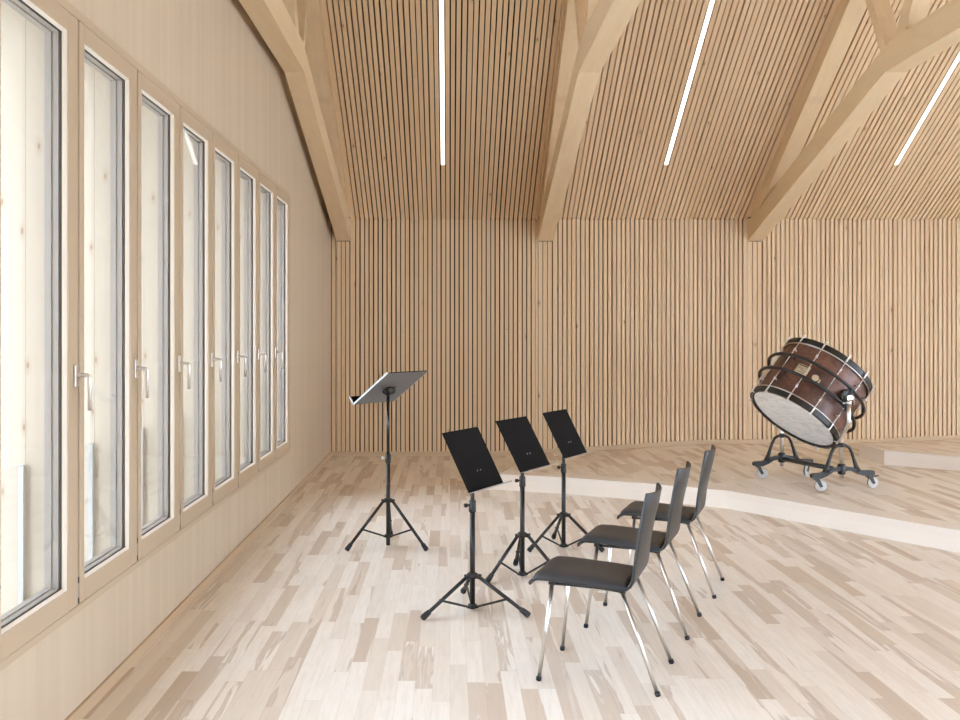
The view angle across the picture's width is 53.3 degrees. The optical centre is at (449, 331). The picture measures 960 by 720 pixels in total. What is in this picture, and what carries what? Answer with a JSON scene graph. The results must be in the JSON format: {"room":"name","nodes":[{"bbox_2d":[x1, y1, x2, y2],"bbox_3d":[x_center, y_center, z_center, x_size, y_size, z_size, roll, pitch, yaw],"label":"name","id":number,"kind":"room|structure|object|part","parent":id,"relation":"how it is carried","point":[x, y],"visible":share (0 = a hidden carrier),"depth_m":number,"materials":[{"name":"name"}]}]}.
{"room":"music room","nodes":[
{"label":"music room","id":0,"kind":"room"},
{"bbox_2d":[0,0,330,719],"bbox_3d":[-1.520,-1.935,4.891,0.160,7.071,13.382,0,0,0],"label":"wall","id":1,"kind":"structure","parent":0,"point":[211,54],"depth_m":5.89,"materials":[{"name":"beige wood"}]},
{"bbox_2d":[1,0,25,614],"bbox_3d":[-1.781,0.050,3.690,0.358,3.000,0.170,0,0,0],"label":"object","id":2,"kind":"structure","parent":1,"relation":"attached to","point":[13,24],"depth_m":3.60,"materials":[{"name":"brown wood"}]},
{"bbox_2d":[26,19,43,599],"bbox_3d":[-1.561,-0.080,3.690,0.080,2.360,0.170,0,0,0],"label":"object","id":3,"kind":"structure","parent":1,"relation":"attached to","point":[34,35],"depth_m":3.60,"materials":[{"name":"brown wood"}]},
{"bbox_2d":[0,0,91,661],"bbox_3d":[-1.495,0.048,3.297,0.251,2.504,0.802,0,0,0],"label":"window","id":4,"kind":"structure","parent":1,"relation":"in","point":[29,618],"depth_m":3.58,"materials":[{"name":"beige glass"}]},
{"bbox_3d":[-1.494,-0.075,3.342,0.051,2.257,0.677,0,0,0],"label":"frame","id":5,"kind":"part","parent":4,"relation":"part of","materials":[{"name":"grey metal"}]},
{"bbox_3d":[-1.429,0.168,3.651,0.010,0.085,0.030,0,0,0],"label":"handle","id":6,"kind":"part","parent":4,"relation":"part of","materials":[{"name":"silver metal"}]},
{"bbox_3d":[-1.398,0.229,3.651,0.056,0.142,0.015,0,0,0],"label":"handle lever","id":7,"kind":"part","parent":4,"relation":"part of","materials":[{"name":"silver metal"}]},
{"bbox_2d":[23,21,148,603],"bbox_3d":[-1.495,0.048,3.992,0.251,2.504,0.802,0,0,0],"label":"window","id":8,"kind":"structure","parent":1,"relation":"in","point":[99,570],"depth_m":4.28,"materials":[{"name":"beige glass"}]},
{"bbox_3d":[-1.494,-0.075,4.037,0.051,2.257,0.677,0,0,0],"label":"frame","id":9,"kind":"part","parent":8,"relation":"part of","materials":[{"name":"beige wood"}]},
{"bbox_3d":[-1.451,-0.075,4.016,0.034,2.257,0.537,0,0,0],"label":"rail","id":10,"kind":"part","parent":8,"relation":"part of","materials":[{"name":"beige wood"}]},
{"bbox_3d":[-1.451,-0.075,4.037,0.034,2.257,0.677,0,0,0],"label":"sash","id":11,"kind":"part","parent":8,"relation":"part of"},
{"bbox_3d":[-1.429,0.168,4.346,0.010,0.085,0.030,0,0,0],"label":"handle","id":12,"kind":"part","parent":8,"relation":"part of","materials":[{"name":"silver metal"}]},
{"bbox_3d":[-1.398,0.229,4.346,0.056,0.142,0.015,0,0,0],"label":"handle lever","id":13,"kind":"part","parent":8,"relation":"part of","materials":[{"name":"silver metal"}]},
{"bbox_2d":[84,62,93,562],"bbox_3d":[-1.781,0.050,4.385,0.358,3.000,0.170,0,0,0],"label":"trim","id":14,"kind":"structure","parent":1,"relation":"attached to","point":[88,70],"depth_m":4.30,"materials":[{"name":"brown wood"}]},
{"bbox_2d":[94,69,109,556],"bbox_3d":[-1.561,-0.080,4.385,0.080,2.360,0.170,0,0,0],"label":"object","id":15,"kind":"structure","parent":1,"relation":"attached to","point":[101,83],"depth_m":4.30,"materials":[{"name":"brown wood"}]},
{"bbox_2d":[142,105,143,525],"bbox_3d":[-1.781,0.050,5.080,0.358,3.000,0.170,0,0,0],"label":"trim","id":16,"kind":"structure","parent":1,"relation":"attached to","point":[142,105],"depth_m":5.00,"materials":[{"name":"brown wood"}]},
{"bbox_2d":[0,0,289,670],"bbox_3d":[-1.462,-0.080,4.037,0.056,2.325,9.047,0,0,0],"label":"trim","id":17,"kind":"structure","parent":1,"relation":"attached to","point":[68,6],"depth_m":4.34,"materials":[{"name":"beige wood"}]},
{"bbox_2d":[144,106,157,524],"bbox_3d":[-1.561,-0.080,5.080,0.080,2.360,0.170,0,0,0],"label":"trim","id":18,"kind":"structure","parent":1,"relation":"attached to","point":[150,119],"depth_m":5.00,"materials":[{"name":"brown wood"}]},
{"bbox_2d":[137,70,190,560],"bbox_3d":[-1.495,0.048,4.687,0.251,2.504,0.802,0,0,0],"label":"window","id":19,"kind":"structure","parent":1,"relation":"in","point":[157,531],"depth_m":4.97,"materials":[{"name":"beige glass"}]},
{"bbox_3d":[-1.494,-0.075,4.732,0.051,2.257,0.677,0,0,0],"label":"frame","id":20,"kind":"part","parent":19,"relation":"part of","materials":[{"name":"grey metal"}]},
{"bbox_3d":[-1.451,-0.075,4.710,0.034,2.257,0.537,0,0,0],"label":"rail","id":21,"kind":"part","parent":19,"relation":"part of","materials":[{"name":"beige wood"}]},
{"bbox_3d":[-1.429,0.168,5.041,0.010,0.085,0.030,0,0,0],"label":"handle","id":22,"kind":"part","parent":19,"relation":"part of","materials":[{"name":"silver metal"}]},
{"bbox_3d":[-1.398,0.229,5.041,0.056,0.142,0.015,0,0,0],"label":"handle lever","id":23,"kind":"part","parent":19,"relation":"part of","materials":[{"name":"silver metal"}]},
{"bbox_2d":[183,135,193,499],"bbox_3d":[-1.561,-0.080,5.775,0.080,2.360,0.170,0,0,0],"label":"trim","id":24,"kind":"structure","parent":1,"relation":"attached to","point":[188,145],"depth_m":5.69,"materials":[{"name":"brown wood"}]},
{"bbox_2d":[65,452,331,719],"bbox_3d":[-1.433,1.474,5.000,0.014,0.052,13.100,0,0,0],"label":"baseboard","id":25,"kind":"structure","parent":1,"relation":"attached to","point":[97,694],"depth_m":4.87,"materials":[{"name":"beige wood"}]},
{"bbox_2d":[180,106,221,528],"bbox_3d":[-1.495,0.048,5.382,0.251,2.504,0.802,0,0,0],"label":"window","id":26,"kind":"structure","parent":1,"relation":"in","point":[198,503],"depth_m":5.67,"materials":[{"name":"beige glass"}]},
{"bbox_3d":[-1.494,-0.075,5.428,0.051,2.257,0.677,0,0,0],"label":"frame","id":27,"kind":"part","parent":26,"relation":"part of","materials":[{"name":"grey metal"}]},
{"bbox_3d":[-1.451,-0.075,5.405,0.034,2.257,0.537,0,0,0],"label":"rail","id":28,"kind":"part","parent":26,"relation":"part of","materials":[{"name":"beige wood"}]},
{"bbox_3d":[-1.398,0.229,5.736,0.056,0.142,0.015,0,0,0],"label":"handle lever","id":29,"kind":"part","parent":26,"relation":"part of","materials":[{"name":"silver metal"}]},
{"bbox_2d":[215,159,221,479],"bbox_3d":[-1.561,-0.080,6.470,0.080,2.360,0.170,0,0,0],"label":"trim","id":30,"kind":"structure","parent":1,"relation":"attached to","point":[218,165],"depth_m":6.38,"materials":[{"name":"brown wood"}]},
{"bbox_2d":[212,133,246,505],"bbox_3d":[-1.495,0.048,6.077,0.251,2.504,0.802,0,0,0],"label":"window","id":31,"kind":"structure","parent":1,"relation":"in","point":[227,483],"depth_m":6.36,"materials":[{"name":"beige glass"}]},
{"bbox_3d":[-1.494,-0.075,6.122,0.051,2.257,0.677,0,0,0],"label":"frame","id":32,"kind":"part","parent":31,"relation":"part of","materials":[{"name":"grey metal"}]},
{"bbox_3d":[-1.451,-0.075,6.101,0.034,2.257,0.537,0,0,0],"label":"rail","id":33,"kind":"part","parent":31,"relation":"part of","materials":[{"name":"beige wood"}]},
{"bbox_3d":[-1.398,0.229,6.431,0.056,0.142,0.015,0,0,0],"label":"handle lever","id":34,"kind":"part","parent":31,"relation":"part of","materials":[{"name":"silver metal"}]},
{"bbox_2d":[240,177,243,463],"bbox_3d":[-1.561,-0.080,7.165,0.080,2.360,0.170,0,0,0],"label":"trim","id":35,"kind":"structure","parent":1,"relation":"attached to","point":[241,179],"depth_m":7.08,"materials":[{"name":"brown wood"}]},
{"bbox_2d":[238,155,265,486],"bbox_3d":[-1.495,0.048,6.772,0.251,2.504,0.802,0,0,0],"label":"window","id":36,"kind":"structure","parent":1,"relation":"in","point":[249,468],"depth_m":7.06,"materials":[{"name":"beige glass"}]},
{"bbox_3d":[-1.494,-0.075,6.817,0.051,2.257,0.677,0,0,0],"label":"frame","id":37,"kind":"part","parent":36,"relation":"part of","materials":[{"name":"grey metal"}]},
{"bbox_3d":[-1.451,-0.075,6.795,0.034,2.257,0.537,0,0,0],"label":"rail","id":38,"kind":"part","parent":36,"relation":"part of","materials":[{"name":"beige wood"}]},
{"bbox_3d":[-1.398,0.229,7.126,0.056,0.142,0.015,0,0,0],"label":"handle lever","id":39,"kind":"part","parent":36,"relation":"part of","materials":[{"name":"silver metal"}]},
{"bbox_2d":[260,192,262,451],"bbox_3d":[-1.561,-0.080,7.860,0.080,2.360,0.170,0,0,0],"label":"trim","id":40,"kind":"structure","parent":1,"relation":"attached to","point":[261,194],"depth_m":7.78,"materials":[{"name":"brown wood"}]},
{"bbox_2d":[259,172,282,471],"bbox_3d":[-1.495,0.048,7.467,0.251,2.504,0.802,0,0,0],"label":"window","id":41,"kind":"structure","parent":1,"relation":"in","point":[267,456],"depth_m":7.75,"materials":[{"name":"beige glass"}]},
{"bbox_3d":[-1.494,-0.075,7.513,0.051,2.257,0.677,0,0,0],"label":"frame","id":42,"kind":"part","parent":41,"relation":"part of","materials":[{"name":"grey metal"}]},
{"bbox_3d":[-1.451,-0.075,7.490,0.034,2.257,0.537,0,0,0],"label":"rail","id":43,"kind":"part","parent":41,"relation":"part of","materials":[{"name":"beige wood"}]},
{"bbox_3d":[-1.398,0.229,7.821,0.056,0.142,0.015,0,0,0],"label":"handle lever","id":44,"kind":"part","parent":41,"relation":"part of","materials":[{"name":"silver metal"}]},
{"bbox_2d":[277,204,277,440],"bbox_3d":[-1.561,-0.080,8.555,0.080,2.360,0.170,0,0,0],"label":"trim","id":45,"kind":"structure","parent":1,"relation":"attached to","point":[277,204],"depth_m":8.47,"materials":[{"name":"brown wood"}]},
{"bbox_2d":[276,186,289,458],"bbox_3d":[-1.528,0.048,8.162,0.187,2.504,0.802,0,0,0],"label":"window","id":46,"kind":"structure","parent":1,"relation":"in","point":[283,201],"depth_m":8.45,"materials":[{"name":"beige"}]},
{"bbox_3d":[-1.494,-0.075,8.207,0.051,2.257,0.677,0,0,0],"label":"frame","id":47,"kind":"part","parent":46,"relation":"part of","materials":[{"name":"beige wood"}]},
{"bbox_2d":[82,456,959,719],"bbox_3d":[4.080,1.600,5.000,11.640,0.200,13.700,0,0,0],"label":"floor","id":48,"kind":"structure","parent":0,"point":[804,621],"depth_m":4.90,"materials":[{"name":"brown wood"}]},
{"bbox_2d":[345,370,428,550],"bbox_3d":[-0.380,0.882,6.623,0.517,1.230,0.572,0,0,34],"label":"music stand","id":49,"kind":"object","parent":48,"relation":"on","point":[391,385],"visible":1,"depth_m":6.65,"materials":[{"name":"black metal"}]},
{"bbox_3d":[-0.577,1.321,6.587,0.277,0.303,0.021,0,0,-30],"label":"leg","id":50,"kind":"part","parent":49,"relation":"part of","materials":[{"name":"black metal"}]},
{"bbox_3d":[-0.432,1.321,6.837,0.020,0.303,0.277,0,0,0],"label":"leg","id":51,"kind":"part","parent":49,"relation":"part of","materials":[{"name":"black metal"}]},
{"bbox_3d":[-0.287,1.321,6.587,0.277,0.303,0.020,0,0,30],"label":"leg","id":52,"kind":"part","parent":49,"relation":"part of","materials":[{"name":"black metal"}]},
{"bbox_2d":[420,427,530,620],"bbox_3d":[0.192,1.015,5.124,0.516,0.970,0.581,0,0,23],"label":"music stand","id":53,"kind":"object","parent":48,"relation":"on","point":[478,471],"visible":1,"depth_m":5.13,"materials":[{"name":"black painted metal"},{"name":"black rubber"}]},
{"bbox_3d":[-0.016,1.394,5.055,0.276,0.174,0.021,0,0,-36],"label":"leg","id":54,"kind":"part","parent":53,"relation":"part of","materials":[{"name":"black metal"}]},
{"bbox_3d":[0.098,1.394,5.321,0.021,0.175,0.277,0,0,-8],"label":"leg","id":55,"kind":"part","parent":53,"relation":"part of","materials":[{"name":"black"}]},
{"bbox_3d":[0.273,1.394,5.080,0.277,0.174,0.021,0,0,26],"label":"leg","id":56,"kind":"part","parent":53,"relation":"part of","materials":[{"name":"black metal"}]},
{"bbox_2d":[485,416,557,582],"bbox_3d":[0.503,1.016,5.822,0.428,0.964,0.490,0,0,25],"label":"music stand","id":57,"kind":"object","parent":48,"relation":"on","point":[518,434],"visible":0.91,"depth_m":5.84,"materials":[{"name":"black painted metal"},{"name":"black rubber"}]},
{"bbox_3d":[0.326,1.355,5.768,0.228,0.237,0.021,0,0,-35],"label":"leg","id":58,"kind":"part","parent":57,"relation":"part of","materials":[{"name":"black metal"}]},
{"bbox_3d":[0.431,1.355,5.992,0.020,0.237,0.228,0,0,-5],"label":"leg","id":59,"kind":"part","parent":57,"relation":"part of","materials":[{"name":"black metal"}]},
{"bbox_3d":[0.572,1.355,5.790,0.228,0.237,0.021,0,0,25],"label":"leg","id":60,"kind":"part","parent":57,"relation":"part of","materials":[{"name":"black metal"}]},
{"bbox_2d":[527,409,604,551],"bbox_3d":[0.841,1.025,6.597,0.474,0.947,0.494,0,0,27],"label":"music stand","id":61,"kind":"object","parent":48,"relation":"on","point":[562,428],"visible":0.99,"depth_m":6.61,"materials":[{"name":"black painted metal"},{"name":"black rubber"}]},
{"bbox_3d":[0.655,1.368,6.553,0.243,0.216,0.021,0,0,-28],"label":"leg","id":62,"kind":"part","parent":61,"relation":"part of","materials":[{"name":"black metal"}]},
{"bbox_3d":[0.767,1.368,6.773,0.020,0.216,0.243,0,0,-8],"label":"leg","id":63,"kind":"part","parent":61,"relation":"part of","materials":[{"name":"black metal"}]},
{"bbox_3d":[0.921,1.368,6.553,0.243,0.216,0.021,0,0,28],"label":"leg","id":64,"kind":"part","parent":61,"relation":"part of","materials":[{"name":"black metal"}]},
{"bbox_2d":[528,483,673,696],"bbox_3d":[0.671,1.090,4.222,0.574,0.827,0.445,0,0,21],"label":"chair","id":65,"kind":"object","parent":48,"relation":"on","point":[567,571],"visible":1,"depth_m":4.11,"materials":[{"name":"black plastic"}]},
{"bbox_3d":[0.412,1.290,4.120,0.085,0.403,0.018,0,0,-25],"label":"leg","id":66,"kind":"part","parent":65,"relation":"part of","materials":[{"name":"silver metal"}]},
{"bbox_3d":[0.543,1.290,4.469,0.018,0.403,0.085,0,0,-24],"label":"leg","id":67,"kind":"part","parent":65,"relation":"part of","materials":[{"name":"silver metal"}]},
{"bbox_3d":[0.641,1.087,4.233,0.332,0.030,0.348,0,0,21],"label":"under frame","id":68,"kind":"part","parent":65,"relation":"part of","materials":[{"name":"black"}]},
{"bbox_3d":[0.791,1.294,3.978,0.175,0.399,0.018,0,0,36],"label":"leg","id":69,"kind":"part","parent":65,"relation":"part of","materials":[{"name":"silver metal"}]},
{"bbox_3d":[0.922,1.294,4.327,0.175,0.399,0.018,0,0,5],"label":"leg","id":70,"kind":"part","parent":65,"relation":"part of","materials":[{"name":"silver metal"}]},
{"bbox_2d":[577,461,701,639],"bbox_3d":[0.983,1.090,4.949,0.574,0.827,0.445,0,0,22],"label":"chair","id":71,"kind":"object","parent":48,"relation":"on","point":[611,536],"visible":0.87,"depth_m":4.84,"materials":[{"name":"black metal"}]},
{"bbox_3d":[0.720,1.290,4.856,0.085,0.403,0.018,0,0,-23],"label":"leg","id":72,"kind":"part","parent":71,"relation":"part of","materials":[{"name":"silver metal"}]},
{"bbox_3d":[0.863,1.290,5.200,0.018,0.403,0.085,0,0,-22],"label":"leg","id":73,"kind":"part","parent":71,"relation":"part of","materials":[{"name":"silver metal"}]},
{"bbox_3d":[0.953,1.087,4.961,0.332,0.030,0.348,0,0,23],"label":"under frame","id":74,"kind":"part","parent":71,"relation":"part of","materials":[{"name":"black"}]},
{"bbox_3d":[1.094,1.294,4.701,0.175,0.399,0.018,0,0,38],"label":"leg","id":75,"kind":"part","parent":71,"relation":"part of","materials":[{"name":"silver metal"}]},
{"bbox_3d":[1.237,1.294,5.046,0.175,0.399,0.018,0,0,7],"label":"leg","id":76,"kind":"part","parent":71,"relation":"part of","materials":[{"name":"silver metal"}]},
{"bbox_2d":[617,445,724,598],"bbox_3d":[1.311,1.090,5.669,0.574,0.827,0.445,0,0,22],"label":"chair","id":77,"kind":"object","parent":48,"relation":"on","point":[634,509],"visible":0.7,"depth_m":5.54,"materials":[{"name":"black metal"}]},
{"bbox_3d":[1.050,1.290,5.574,0.085,0.403,0.018,0,0,-24],"label":"leg","id":78,"kind":"part","parent":77,"relation":"part of","materials":[{"name":"silver metal"}]},
{"bbox_3d":[1.281,1.087,5.681,0.332,0.030,0.348,0,0,22],"label":"under frame","id":79,"kind":"part","parent":77,"relation":"part of","materials":[{"name":"silver metal"}]},
{"bbox_3d":[1.425,1.294,5.422,0.175,0.399,0.018,0,0,38],"label":"leg","id":80,"kind":"part","parent":77,"relation":"part of","materials":[{"name":"silver metal"}]},
{"bbox_3d":[1.564,1.294,5.768,0.175,0.399,0.018,0,0,6],"label":"leg","id":81,"kind":"part","parent":77,"relation":"part of","materials":[{"name":"silver metal"}]},
{"bbox_2d":[305,0,959,219],"bbox_3d":[4.080,-3.520,8.361,11.640,4.371,6.845,0,0,0],"label":"ceiling","id":82,"kind":"structure","parent":0,"point":[756,60],"depth_m":10.06,"materials":[{"name":"brown wood"}]},
{"bbox_2d":[239,0,349,240],"bbox_3d":[-1.290,-3.280,5.032,0.164,4.351,13.124,0,0,0],"label":"roof truss","id":83,"kind":"object","parent":82,"relation":"attached to","point":[287,27],"visible":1,"depth_m":8.82,"materials":[{"name":"brown wood"}]},
{"bbox_2d":[438,0,445,164],"bbox_3d":[-0.079,-3.106,8.776,0.057,2.462,3.926,0,0,0],"label":"ceiling light","id":84,"kind":"object","parent":82,"relation":"attached to","point":[441,3],"visible":1,"depth_m":9.60,"materials":[{"name":"white plastic"}]},
{"bbox_2d":[538,0,640,240],"bbox_3d":[1.155,-3.280,5.032,0.178,4.351,13.124,0,0,0],"label":"roof truss","id":85,"kind":"object","parent":82,"relation":"attached to","point":[591,29],"visible":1,"depth_m":8.78,"materials":[{"name":"brown wood"}]},
{"bbox_2d":[663,0,715,164],"bbox_3d":[2.425,-3.106,8.776,0.057,2.462,3.926,0,0,0],"label":"ceiling light","id":86,"kind":"object","parent":82,"relation":"attached to","point":[711,3],"visible":1,"depth_m":9.63,"materials":[{"name":"white plastic diffuser"},{"name":"aluminium"}]},
{"bbox_2d":[748,0,959,240],"bbox_3d":[3.693,-3.280,5.032,0.181,4.351,13.124,0,0,0],"label":"roof truss","id":87,"kind":"object","parent":82,"relation":"attached to","point":[919,37],"visible":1,"depth_m":8.90,"materials":[{"name":"brown wood"}]},
{"bbox_2d":[893,50,959,164],"bbox_3d":[5.006,-3.106,8.776,0.057,2.462,3.926,0,0,0],"label":"ceiling light","id":88,"kind":"object","parent":82,"relation":"attached to","point":[956,60],"visible":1,"depth_m":9.97,"materials":[{"name":"white plastic diffuser"},{"name":"aluminium"}]},
{"bbox_2d":[331,218,959,451],"bbox_3d":[4.080,0.045,11.675,11.640,3.310,0.250,0,0,0],"label":"wall","id":89,"kind":"structure","parent":0,"point":[643,330],"depth_m":11.55,"materials":[{"name":"brown wood"}]},
{"bbox_2d":[332,435,959,455],"bbox_3d":[4.087,1.324,11.559,11.026,0.352,0.045,0,0,0],"label":"baseboard","id":90,"kind":"structure","parent":89,"relation":"attached to","point":[942,437],"depth_m":11.54,"materials":[{"name":"beige wood"}]},
{"bbox_2d":[859,443,959,470],"bbox_3d":[6.646,1.276,7.991,1.588,0.149,7.696,0,0,-37],"label":"step","id":91,"kind":"structure","parent":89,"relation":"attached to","point":[867,452],"depth_m":9.48,"materials":[{"name":"brown wood"}]},
{"bbox_2d":[491,439,959,523],"bbox_3d":[4.920,1.350,7.140,9.360,0.300,8.820,0,0,0],"label":"floor","id":92,"kind":"structure","parent":0,"point":[913,491],"depth_m":9.24,"materials":[{"name":"brown wood"}]},
{"bbox_2d":[486,471,959,552],"bbox_3d":[4.418,1.426,5.245,11.318,0.150,2.148,0,0,37],"label":"trim","id":93,"kind":"structure","parent":92,"relation":"attached to","point":[931,537],"depth_m":7.75,"materials":[{"name":"brown wood"}]},
{"bbox_2d":[752,389,878,491],"bbox_3d":[3.254,0.918,8.551,0.692,0.864,1.010,0,0,-18],"label":"stand","id":94,"kind":"object","parent":92,"relation":"on","point":[841,468],"visible":0.92,"depth_m":8.20,"materials":[{"name":"black metal"}]},
{"bbox_2d":[778,453,784,462],"bbox_3d":[3.097,1.171,8.915,0.064,0.087,0.064,0,0,-18],"label":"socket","id":95,"kind":"object","parent":94,"relation":"attached to","point":[781,456],"depth_m":8.88,"materials":[{"name":"black metal"}]},
{"bbox_3d":[3.083,0.903,8.956,0.035,0.694,0.122,0,0,-18],"label":"post","id":96,"kind":"part","parent":94,"relation":"part of","materials":[{"name":"silver metal"}]},
{"bbox_3d":[3.110,1.196,8.919,0.652,0.092,0.038,0,0,-18],"label":"frame","id":97,"kind":"part","parent":94,"relation":"part of","materials":[{"name":"black metal"}]},
{"bbox_2d":[748,335,875,449],"bbox_3d":[3.222,0.546,8.540,1.060,1.047,0.951,0,0,-14],"label":"bass drum","id":98,"kind":"object","parent":94,"relation":"on","point":[799,394],"visible":0.97,"depth_m":8.25,"materials":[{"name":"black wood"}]},
{"bbox_3d":[2.793,0.421,8.554,0.039,0.326,0.032,37,-12,6],"label":"tension rod","id":99,"kind":"part","parent":98,"relation":"part of","materials":[{"name":"silver metal"}]},
{"bbox_3d":[2.844,0.406,8.345,0.039,0.326,0.032,44,-13,-23],"label":"tension rod","id":100,"kind":"part","parent":98,"relation":"part of","materials":[{"name":"silver metal"}]},
{"bbox_3d":[2.991,0.171,8.620,0.039,0.326,0.032,37,-12,6],"label":"tension rod","id":101,"kind":"part","parent":98,"relation":"part of","materials":[{"name":"silver metal"}]},
{"bbox_3d":[3.043,0.157,8.411,0.039,0.326,0.032,44,-13,-23],"label":"tension rod","id":102,"kind":"part","parent":98,"relation":"part of","materials":[{"name":"silver metal"}]},
{"bbox_3d":[2.971,0.463,8.179,0.032,0.326,0.039,30,-15,36],"label":"tension rod","id":103,"kind":"part","parent":98,"relation":"part of","materials":[{"name":"silver metal"}]},
{"bbox_3d":[3.042,0.335,8.259,0.063,0.118,0.099,42,-12,-14],"label":"name plate","id":104,"kind":"part","parent":98,"relation":"part of","materials":[{"name":"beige metal"}]},
{"bbox_3d":[3.169,0.213,8.246,0.032,0.326,0.039,30,-15,36],"label":"tension rod","id":105,"kind":"part","parent":98,"relation":"part of","materials":[{"name":"silver metal"}]},
{"bbox_3d":[3.138,0.575,8.101,0.032,0.326,0.039,37,-12,6],"label":"tension rod","id":106,"kind":"part","parent":98,"relation":"part of","materials":[{"name":"silver metal"}]},
{"bbox_3d":[3.301,0.713,8.132,0.032,0.326,0.039,44,-13,-23],"label":"tension rod","id":107,"kind":"part","parent":98,"relation":"part of","materials":[{"name":"silver metal"}]},
{"bbox_3d":[3.336,0.325,8.168,0.032,0.326,0.039,37,-12,6],"label":"tension rod","id":108,"kind":"part","parent":98,"relation":"part of","materials":[{"name":"silver metal"}]},
{"bbox_3d":[3.499,0.463,8.199,0.032,0.326,0.039,44,-13,-23],"label":"tension rod","id":109,"kind":"part","parent":98,"relation":"part of","materials":[{"name":"silver metal"}]},
{"bbox_3d":[3.615,0.590,8.330,0.039,0.326,0.032,30,-15,36],"label":"tension rod","id":110,"kind":"part","parent":98,"relation":"part of","materials":[{"name":"silver metal"}]},
{"bbox_2d":[837,464,845,474],"bbox_3d":[3.347,1.171,8.165,0.064,0.087,0.064,0,0,-18],"label":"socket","id":111,"kind":"object","parent":94,"relation":"attached to","point":[841,468],"depth_m":8.14,"materials":[{"name":"black metal"}]},
{"bbox_3d":[3.361,1.196,8.170,0.652,0.092,0.038,0,0,-18],"label":"frame","id":112,"kind":"part","parent":94,"relation":"part of","materials":[{"name":"black metal"}]},
{"bbox_3d":[3.361,0.903,8.124,0.035,0.694,0.122,0,0,-18],"label":"post","id":113,"kind":"part","parent":94,"relation":"part of","materials":[{"name":"silver metal"}]},
{"bbox_2d":[884,448,959,457],"bbox_3d":[6.824,1.204,7.324,6.730,0.012,0.952,0,0,40],"label":"platform","id":114,"kind":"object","parent":92,"relation":"attached to","point":[939,454],"depth_m":9.46,"materials":[{"name":"brown wood"}]}
]}

